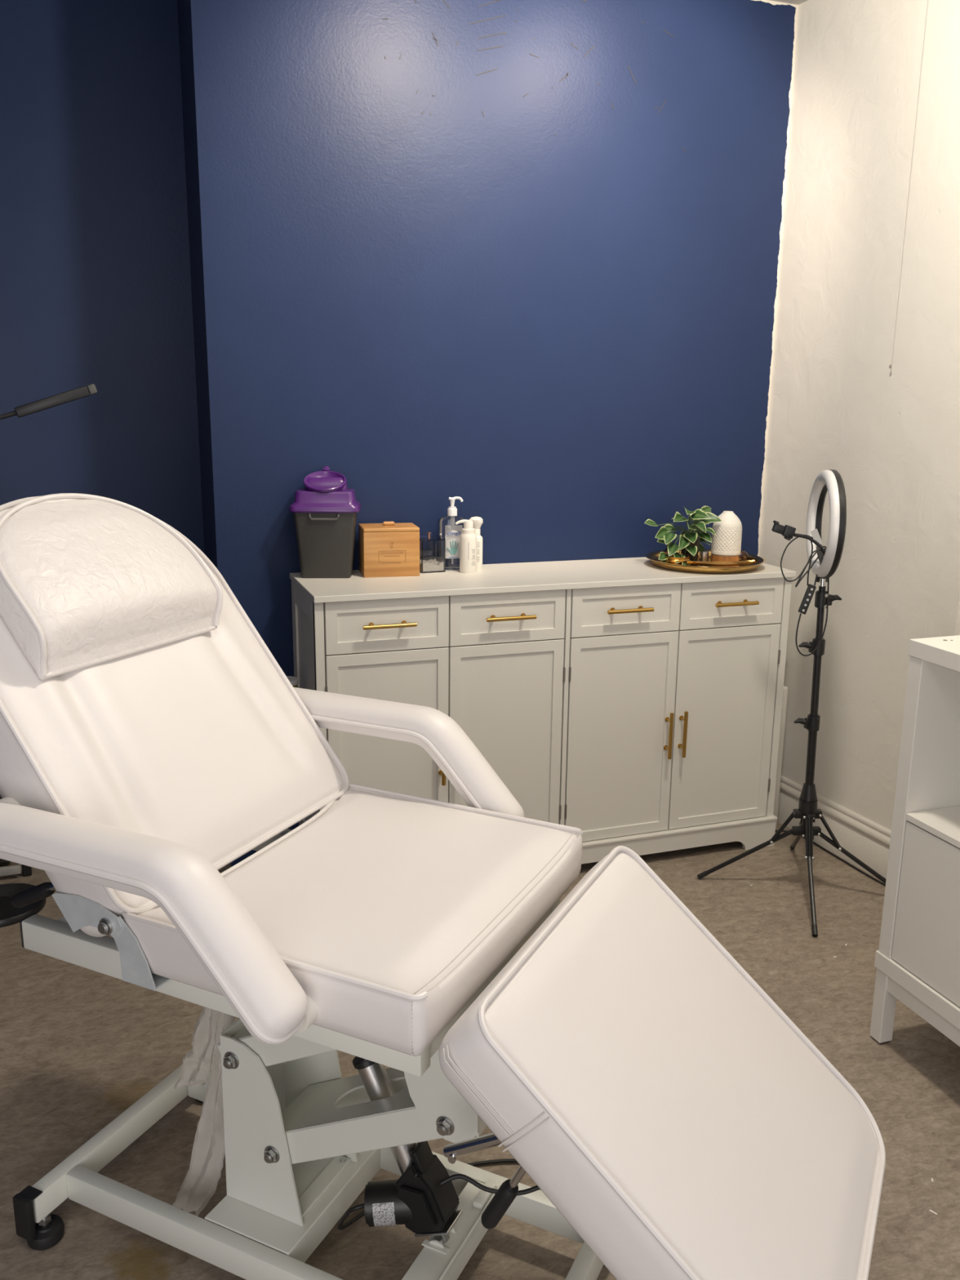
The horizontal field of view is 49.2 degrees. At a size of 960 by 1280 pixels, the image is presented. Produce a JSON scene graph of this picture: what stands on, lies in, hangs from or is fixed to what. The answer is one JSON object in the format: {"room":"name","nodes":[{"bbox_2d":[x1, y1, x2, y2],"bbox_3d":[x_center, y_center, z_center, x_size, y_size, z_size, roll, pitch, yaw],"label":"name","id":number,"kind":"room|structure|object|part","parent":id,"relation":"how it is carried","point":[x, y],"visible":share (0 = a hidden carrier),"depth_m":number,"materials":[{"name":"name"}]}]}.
{"room":"beauty treatment room","nodes":[
{"label":"beauty treatment room","id":0,"kind":"room"},
{"bbox_2d":[0,0,204,554],"bbox_3d":[-1.928,-0.643,3.218,2.052,2.735,0.130,-4,14,-19],"label":"wall","id":1,"kind":"structure","parent":0,"point":[95,289],"depth_m":3.27,"materials":[{"name":"blue paint"}]},
{"bbox_2d":[0,821,959,1279],"bbox_3d":[0.017,1.169,1.696,4.700,0.060,5.000,-4,14,-19],"label":"floor","id":2,"kind":"structure","parent":0,"point":[80,1046],"depth_m":2.35,"materials":[{"name":"carpet"}]},
{"bbox_2d":[0,795,31,876],"bbox_3d":[-1.656,0.535,3.278,0.446,0.420,0.219,-4,14,-19],"label":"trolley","id":3,"kind":"object","parent":2,"relation":"on","point":[11,869],"visible":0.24,"depth_m":3.28,"materials":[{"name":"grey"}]},
{"bbox_3d":[-1.670,0.532,3.279,0.405,0.315,0.200,-4,14,-19],"label":"drawer","id":4,"kind":"part","parent":3,"relation":"part of","materials":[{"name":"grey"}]},
{"bbox_3d":[-1.636,0.732,3.221,0.415,0.027,0.015,-4,14,-19],"label":"rail","id":5,"kind":"part","parent":3,"relation":"part of","materials":[{"name":"grey"}]},
{"bbox_3d":[-1.430,0.544,3.270,0.026,0.410,0.026,-4,14,-19],"label":"leg","id":6,"kind":"part","parent":3,"relation":"part of","materials":[{"name":"black metal"}]},
{"bbox_2d":[0,383,97,927],"bbox_3d":[-1.286,0.069,2.887,0.513,1.513,0.250,5,14,18],"label":"floor lamp","id":7,"kind":"object","parent":2,"relation":"on","point":[10,914],"visible":0.86,"depth_m":3.00,"materials":[{"name":"black metal"}]},
{"bbox_2d":[0,495,885,1279],"bbox_3d":[-0.153,0.462,1.693,1.540,1.315,0.800,7,15,25],"label":"couch","id":8,"kind":"object","parent":2,"relation":"on","point":[670,1120],"visible":0.94,"depth_m":1.59,"materials":[{"name":"white leather"}]},
{"bbox_3d":[-0.681,0.397,1.724,0.086,0.054,0.011,7,15,25],"label":"release lever","id":9,"kind":"part","parent":8,"relation":"part of","materials":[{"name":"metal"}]},
{"bbox_2d":[0,493,222,679],"bbox_3d":[-0.657,-0.115,1.790,0.204,0.261,0.421,7,15,25],"label":"pillow","id":10,"kind":"object","parent":8,"relation":"on","point":[86,580],"visible":1,"depth_m":1.73,"materials":[{"name":"white leather"}]},
{"bbox_3d":[-0.507,0.365,1.446,0.617,0.217,0.084,7,15,25],"label":"armrest","id":11,"kind":"part","parent":8,"relation":"part of","materials":[{"name":"white leather"}]},
{"bbox_2d":[0,506,344,937],"bbox_3d":[-0.609,0.075,1.832,0.518,0.622,0.605,7,15,25],"label":"backrest cushion","id":12,"kind":"object","parent":8,"relation":"on","point":[203,743],"depth_m":1.73,"materials":[{"name":"white leather"}]},
{"bbox_2d":[172,1006,234,1216],"bbox_3d":[-0.501,0.772,1.909,0.148,0.597,0.083,2,13,6],"label":"strap","id":13,"kind":"object","parent":8,"relation":"hanging from","point":[199,1184],"visible":0.63,"depth_m":1.93,"materials":[{"name":"white fabric"}]},
{"bbox_3d":[-0.231,0.628,1.770,0.416,0.258,0.160,7,15,25],"label":"lift arm","id":14,"kind":"part","parent":8,"relation":"part of","materials":[{"name":"white metal"}]},
{"bbox_3d":[-0.298,0.467,1.766,0.752,0.056,0.550,7,15,25],"label":"seat frame","id":15,"kind":"part","parent":8,"relation":"part of","materials":[{"name":"white leather"}]},
{"bbox_3d":[-0.334,1.005,1.907,0.177,0.056,0.292,7,15,25],"label":"column plate","id":16,"kind":"part","parent":8,"relation":"part of","materials":[{"name":"white metal"}]},
{"bbox_3d":[-0.274,1.013,1.879,0.963,0.055,0.488,7,15,25],"label":"frame","id":17,"kind":"part","parent":8,"relation":"part of","materials":[{"name":"white metal"}]},
{"bbox_2d":[123,786,582,1056],"bbox_3d":[-0.172,0.405,1.689,0.505,0.100,0.595,7,15,25],"label":"seat cushion","id":18,"kind":"object","parent":8,"relation":"on","point":[390,911],"depth_m":1.57,"materials":[{"name":"white leather"}]},
{"bbox_3d":[-0.163,0.789,1.773,0.416,0.259,0.160,7,15,25],"label":"lift arm","id":19,"kind":"part","parent":8,"relation":"part of","materials":[{"name":"white metal"}]},
{"bbox_3d":[-0.146,0.955,1.779,0.097,0.075,0.068,0,13,-1],"label":"motor","id":20,"kind":"part","parent":8,"relation":"part of","materials":[{"name":"black plastic"}]},
{"bbox_3d":[-0.199,0.224,2.063,0.617,0.217,0.084,7,15,25],"label":"armrest","id":21,"kind":"part","parent":8,"relation":"part of","materials":[{"name":"white leather"}]},
{"bbox_3d":[0.012,0.691,1.444,0.143,0.099,0.020,7,15,25],"label":"latch rod","id":22,"kind":"part","parent":8,"relation":"part of","materials":[{"name":"silver metal"}]},
{"bbox_3d":[0.065,0.708,1.424,0.057,0.103,0.011,7,15,25],"label":"release lever","id":23,"kind":"part","parent":8,"relation":"part of","materials":[{"name":"silver metal"}]},
{"bbox_2d":[438,850,879,1279],"bbox_3d":[0.297,0.660,1.514,0.526,0.475,0.595,7,15,25],"label":"cushion","id":24,"kind":"object","parent":8,"relation":"on","point":[683,1126],"depth_m":1.42,"materials":[{"name":"white leather"}]},
{"bbox_2d":[289,556,795,864],"bbox_3d":[0.213,0.252,3.408,1.568,0.952,0.430,-4,14,-19],"label":"sideboard","id":25,"kind":"object","parent":2,"relation":"on","point":[635,704],"visible":0.76,"depth_m":3.25,"materials":[{"name":"white paint"}]},
{"bbox_2d":[288,466,360,577],"bbox_3d":[-0.466,-0.356,3.166,0.208,0.327,0.140,0,13,-4],"label":"waste bin","id":26,"kind":"object","parent":25,"relation":"on","point":[325,511],"visible":1,"depth_m":3.12,"materials":[{"name":"grey plastic"}]},
{"bbox_3d":[-0.461,-0.366,3.099,0.091,0.023,0.012,0,13,-4],"label":"handle","id":27,"kind":"part","parent":26,"relation":"part of","materials":[{"name":"grey plastic"}]},
{"bbox_3d":[-0.465,-0.421,3.151,0.208,0.062,0.140,0,13,-4],"label":"lid","id":28,"kind":"part","parent":26,"relation":"part of","materials":[{"name":"purple plastic"}]},
{"bbox_3d":[-0.263,-0.044,2.981,0.360,0.150,0.018,-4,14,-19],"label":"drawer","id":29,"kind":"part","parent":25,"relation":"part of","materials":[{"name":"white paint"}]},
{"bbox_3d":[-0.267,0.358,3.075,0.360,0.670,0.018,-4,14,-19],"label":"door","id":30,"kind":"part","parent":25,"relation":"part of","materials":[{"name":"white paint"}]},
{"bbox_2d":[358,521,419,577],"bbox_3d":[-0.282,-0.285,3.234,0.172,0.162,0.128,-3,14,-13],"label":"box","id":31,"kind":"object","parent":25,"relation":"on","point":[386,548],"visible":1,"depth_m":3.18,"materials":[{"name":"brown wood"}]},
{"bbox_3d":[-0.281,-0.346,3.220,0.172,0.012,0.128,-3,14,-13],"label":"lid","id":32,"kind":"part","parent":31,"relation":"part of","materials":[{"name":"brown wood"}]},
{"bbox_3d":[-0.257,-0.042,2.956,0.154,0.015,0.038,-4,14,-19],"label":"handle","id":33,"kind":"part","parent":25,"relation":"part of","materials":[{"name":"gold metal"}]},
{"bbox_2d":[419,532,445,573],"bbox_3d":[-0.160,-0.279,3.299,0.079,0.122,0.081,-5,14,-23],"label":"canister","id":34,"kind":"object","parent":25,"relation":"on","point":[432,548],"visible":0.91,"depth_m":3.27,"materials":[{"name":"clear"}]},
{"bbox_3d":[-0.160,-0.319,3.290,0.079,0.004,0.081,-5,14,-23],"label":"lid","id":35,"kind":"part","parent":34,"relation":"part of","materials":[{"name":"clear plastic"}]},
{"bbox_3d":[-0.111,0.353,3.102,0.015,0.153,0.038,-4,14,-19],"label":"handle","id":36,"kind":"part","parent":25,"relation":"part of","materials":[{"name":"gold metal"}]},
{"bbox_2d":[438,496,464,570],"bbox_3d":[-0.088,-0.339,3.320,0.087,0.231,0.052,-2,13,-9],"label":"bottle","id":37,"kind":"object","parent":25,"relation":"on","point":[449,530],"visible":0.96,"depth_m":3.30,"materials":[{"name":"clear plastic"}]},
{"bbox_2d":[455,519,476,573],"bbox_3d":[-0.040,-0.295,3.278,0.062,0.165,0.054,7,15,26],"label":"pump bottle","id":38,"kind":"object","parent":25,"relation":"on","point":[468,538],"visible":1,"depth_m":3.26,"materials":[{"name":"white plastic"}]},
{"bbox_2d":[467,542,475,565],"bbox_3d":[-0.025,-0.268,3.260,0.027,0.073,0.003,-7,15,-28],"label":"print","id":39,"kind":"object","parent":38,"relation":"attached to","point":[471,545],"depth_m":3.26,"materials":[{"name":"grey paper"}]},
{"bbox_2d":[469,516,483,570],"bbox_3d":[-0.014,-0.308,3.330,0.047,0.168,0.043,3,13,9],"label":"spray bottle","id":40,"kind":"object","parent":25,"relation":"on","point":[477,521],"visible":0.5,"depth_m":3.31,"materials":[{"name":"white plastic"}]},
{"bbox_3d":[0.078,0.335,3.194,0.362,0.670,0.018,-4,14,-19],"label":"door","id":41,"kind":"part","parent":25,"relation":"part of","materials":[{"name":"white paint"}]},
{"bbox_3d":[0.082,-0.068,3.100,0.362,0.150,0.018,-4,14,-19],"label":"drawer","id":42,"kind":"part","parent":25,"relation":"part of","materials":[{"name":"white paint"}]},
{"bbox_3d":[0.088,-0.066,3.074,0.154,0.015,0.038,-4,14,-19],"label":"handle","id":43,"kind":"part","parent":25,"relation":"part of","materials":[{"name":"gold metal"}]},
{"bbox_3d":[0.445,0.309,3.320,0.370,0.670,0.018,-4,14,-19],"label":"door","id":44,"kind":"part","parent":25,"relation":"part of","materials":[{"name":"white paint"}]},
{"bbox_3d":[0.449,-0.093,3.226,0.370,0.150,0.018,-4,14,-19],"label":"drawer","id":45,"kind":"part","parent":25,"relation":"part of","materials":[{"name":"white paint"}]},
{"bbox_3d":[0.455,-0.091,3.200,0.154,0.015,0.038,-4,14,-19],"label":"handle","id":46,"kind":"part","parent":25,"relation":"part of","materials":[{"name":"gold metal"}]},
{"bbox_3d":[0.603,0.303,3.347,0.015,0.153,0.038,-4,14,-19],"label":"handle","id":47,"kind":"part","parent":25,"relation":"part of","materials":[{"name":"gold metal"}]},
{"bbox_3d":[0.652,0.300,3.364,0.015,0.153,0.038,-4,14,-19],"label":"handle","id":48,"kind":"part","parent":25,"relation":"part of","materials":[{"name":"gold metal"}]},
{"bbox_2d":[645,549,765,573],"bbox_3d":[0.743,-0.259,3.464,0.389,0.026,0.389,-4,14,-19],"label":"round tray","id":49,"kind":"object","parent":25,"relation":"on","point":[653,557],"visible":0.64,"depth_m":3.34,"materials":[{"name":"gold metal"}]},
{"bbox_2d":[664,542,671,554],"bbox_3d":[0.633,-0.307,3.508,0.029,0.092,0.029,-4,14,-19],"label":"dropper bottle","id":50,"kind":"object","parent":49,"relation":"on","point":[666,548],"visible":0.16,"depth_m":3.50,"materials":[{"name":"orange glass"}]},
{"bbox_2d":[664,553,689,564],"bbox_3d":[0.642,-0.260,3.433,0.090,0.034,0.090,-4,14,-19],"label":"brass bowl","id":51,"kind":"object","parent":49,"relation":"on","point":[672,560],"visible":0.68,"depth_m":3.40,"materials":[{"name":"gold metal"}]},
{"bbox_2d":[644,505,721,565],"bbox_3d":[0.678,-0.345,3.457,0.283,0.189,0.160,-4,14,-19],"label":"potted plant","id":52,"kind":"object","parent":49,"relation":"on","point":[690,544],"visible":0.98,"depth_m":3.44,"materials":[{"name":"green plant"}]},
{"bbox_3d":[0.699,-0.306,3.486,0.069,0.101,0.069,-4,14,-19],"label":"pot","id":53,"kind":"part","parent":52,"relation":"part of","materials":[{"name":"black"}]},
{"bbox_2d":[698,550,709,561],"bbox_3d":[0.755,-0.283,3.534,0.033,0.035,0.033,-4,14,-19],"label":"tin","id":54,"kind":"object","parent":49,"relation":"on","point":[703,555],"visible":0.91,"depth_m":3.52,"materials":[{"name":"silver metal"}]},
{"bbox_2d":[686,560,755,566],"bbox_3d":[0.786,-0.250,3.413,0.230,0.018,0.064,-1,13,-7],"label":"dish","id":55,"kind":"object","parent":49,"relation":"on","point":[748,562],"visible":1,"depth_m":3.42,"materials":[{"name":"gold metal"}]},
{"bbox_2d":[710,511,742,561],"bbox_3d":[0.827,-0.346,3.512,0.100,0.170,0.099,2,13,5],"label":"diffuser","id":56,"kind":"object","parent":49,"relation":"on","point":[726,545],"visible":0.93,"depth_m":3.48,"materials":[{"name":"white ceramic"}]},
{"bbox_2d":[738,550,748,560],"bbox_3d":[0.875,-0.283,3.523,0.055,0.039,0.048,-4,14,-19],"label":"pod","id":57,"kind":"object","parent":49,"relation":"on","point":[744,555],"visible":0.57,"depth_m":3.50,"materials":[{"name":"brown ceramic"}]},
{"bbox_3d":[0.799,0.284,3.442,0.373,0.670,0.018,-4,14,-19],"label":"door","id":58,"kind":"part","parent":25,"relation":"part of","materials":[{"name":"white paint"}]},
{"bbox_3d":[0.803,-0.118,3.348,0.373,0.150,0.018,-4,14,-19],"label":"drawer","id":59,"kind":"part","parent":25,"relation":"part of","materials":[{"name":"white paint"}]},
{"bbox_3d":[0.809,-0.116,3.322,0.154,0.015,0.038,-4,14,-19],"label":"handle","id":60,"kind":"part","parent":25,"relation":"part of","materials":[{"name":"gold metal"}]},
{"bbox_2d":[773,685,787,830],"bbox_3d":[1.015,0.419,3.653,0.080,0.530,0.024,-4,14,-19],"label":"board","id":61,"kind":"object","parent":2,"relation":"on","point":[785,688],"visible":0.33,"depth_m":3.64,"materials":[{"name":"grey"}]},
{"bbox_2d":[697,469,885,937],"bbox_3d":[1.013,0.149,3.127,0.446,1.297,0.476,-8,16,-34],"label":"stand","id":62,"kind":"object","parent":2,"relation":"on","point":[824,562],"visible":0.99,"depth_m":3.10,"materials":[{"name":"black metal"}]},
{"bbox_3d":[0.832,0.671,3.284,0.286,0.203,0.013,4,14,14],"label":"leg","id":63,"kind":"part","parent":62,"relation":"part of","materials":[{"name":"black metal"}]},
{"bbox_3d":[1.036,0.644,3.411,0.013,0.203,0.286,3,13,11],"label":"leg","id":64,"kind":"part","parent":62,"relation":"part of","materials":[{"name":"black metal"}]},
{"bbox_3d":[0.961,0.244,3.146,0.037,0.020,0.018,1,13,0],"label":"knob","id":65,"kind":"part","parent":62,"relation":"part of","materials":[{"name":"black plastic"}]},
{"bbox_3d":[0.960,0.015,3.095,0.037,0.020,0.018,1,13,0],"label":"knob","id":66,"kind":"part","parent":62,"relation":"part of","materials":[{"name":"black plastic"}]},
{"bbox_3d":[0.960,-0.285,3.052,0.093,0.051,0.012,2,13,4],"label":"flexible arm","id":67,"kind":"part","parent":62,"relation":"part of","materials":[{"name":"black rubber"}]},
{"bbox_3d":[0.976,0.719,3.084,0.014,0.203,0.267,3,13,9],"label":"leg","id":68,"kind":"part","parent":62,"relation":"part of","materials":[{"name":"black metal"}]},
{"bbox_2d":[805,469,839,577],"bbox_3d":[0.993,-0.338,3.047,0.023,0.311,0.311,2,13,4],"label":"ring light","id":69,"kind":"object","parent":62,"relation":"attached to","point":[823,561],"depth_m":3.03,"materials":[{"name":"white plastic"}]},
{"bbox_3d":[1.040,-0.123,3.064,0.037,0.020,0.018,1,13,0],"label":"knob","id":70,"kind":"part","parent":62,"relation":"part of","materials":[{"name":"black plastic"}]},
{"bbox_3d":[1.177,0.692,3.211,0.292,0.203,0.014,3,13,10],"label":"leg","id":71,"kind":"part","parent":62,"relation":"part of","materials":[{"name":"black metal"}]},
{"bbox_2d":[774,830,885,885],"bbox_3d":[1.271,0.780,3.270,0.155,0.006,1.022,-7,15,-29],"label":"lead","id":72,"kind":"object","parent":2,"relation":"on","point":[814,842],"visible":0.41,"depth_m":3.45,"materials":[{"name":"black rubber"}]},
{"bbox_2d":[869,635,959,1046],"bbox_3d":[1.309,0.572,2.020,0.434,0.983,1.010,-4,14,-19],"label":"shelf unit","id":73,"kind":"object","parent":2,"relation":"on","point":[917,962],"visible":1,"depth_m":2.33,"materials":[{"name":"white laminate"}]},
{"bbox_3d":[0.962,0.867,2.491,0.037,0.179,0.037,-4,14,-19],"label":"leg","id":74,"kind":"part","parent":73,"relation":"part of","materials":[{"name":"white laminate"}]},
{"bbox_3d":[1.306,0.849,2.085,0.434,0.041,1.010,-4,14,-19],"label":"rail","id":75,"kind":"part","parent":73,"relation":"part of","materials":[{"name":"white laminate"}]},
{"bbox_3d":[1.041,0.623,2.188,0.018,0.340,0.458,-4,14,-19],"label":"door","id":76,"kind":"part","parent":73,"relation":"part of","materials":[{"name":"white laminate"}]},
{"bbox_2d":[906,805,959,848],"bbox_3d":[1.306,0.484,1.999,0.417,0.016,0.923,-4,14,-19],"label":"shelf","id":77,"kind":"object","parent":73,"relation":"attached to","point":[940,824],"depth_m":2.32,"materials":[{"name":"white laminate"}]},
{"bbox_3d":[-0.589,0.478,3.182,0.120,0.596,0.120,-4,14,-19],"label":"stool","id":78,"kind":"object","parent":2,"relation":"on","visible":0},
{"bbox_2d":[286,675,298,687],"bbox_3d":[-0.571,0.151,3.105,0.069,0.076,0.069,-4,14,-19],"label":"lidded jar","id":79,"kind":"object","parent":78,"relation":"on","point":[294,681],"visible":0.28,"depth_m":3.09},
{"bbox_2d":[177,0,798,866],"bbox_3d":[0.046,-0.726,3.666,1.976,2.735,0.576,-4,14,-19],"label":"wall","id":80,"kind":"structure","parent":0,"point":[517,260],"depth_m":3.25,"materials":[{"name":"blue paint"}]},
{"bbox_2d":[768,0,808,4],"bbox_3d":[0.046,-1.553,1.060,4.700,0.060,5.000,-4,14,-19],"label":"ceiling","id":81,"kind":"structure","parent":0,"point":[791,2],"depth_m":3.36,"materials":[{"name":"white paint"}]},
{"bbox_2d":[888,0,927,368],"bbox_3d":[1.235,-1.372,3.005,0.006,1.149,0.010,-4,14,-19],"label":"pull cord","id":82,"kind":"object","parent":81,"relation":"hanging from","point":[890,366],"visible":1,"depth_m":3.02,"materials":[{"name":"beige plastic"}]},
{"bbox_2d":[759,0,959,830],"bbox_3d":[2.030,-0.273,1.819,0.632,2.735,4.324,-4,14,-19],"label":"wall","id":83,"kind":"structure","parent":0,"point":[891,436],"depth_m":3.25,"materials":[{"name":"white paint"}]},
{"bbox_2d":[777,775,891,879],"bbox_3d":[1.173,0.622,3.588,0.020,0.168,0.896,-5,14,-23],"label":"baseboard","id":84,"kind":"structure","parent":83,"relation":"attached to","point":[867,840],"depth_m":3.48,"materials":[{"name":"beige wood"}]}
]}

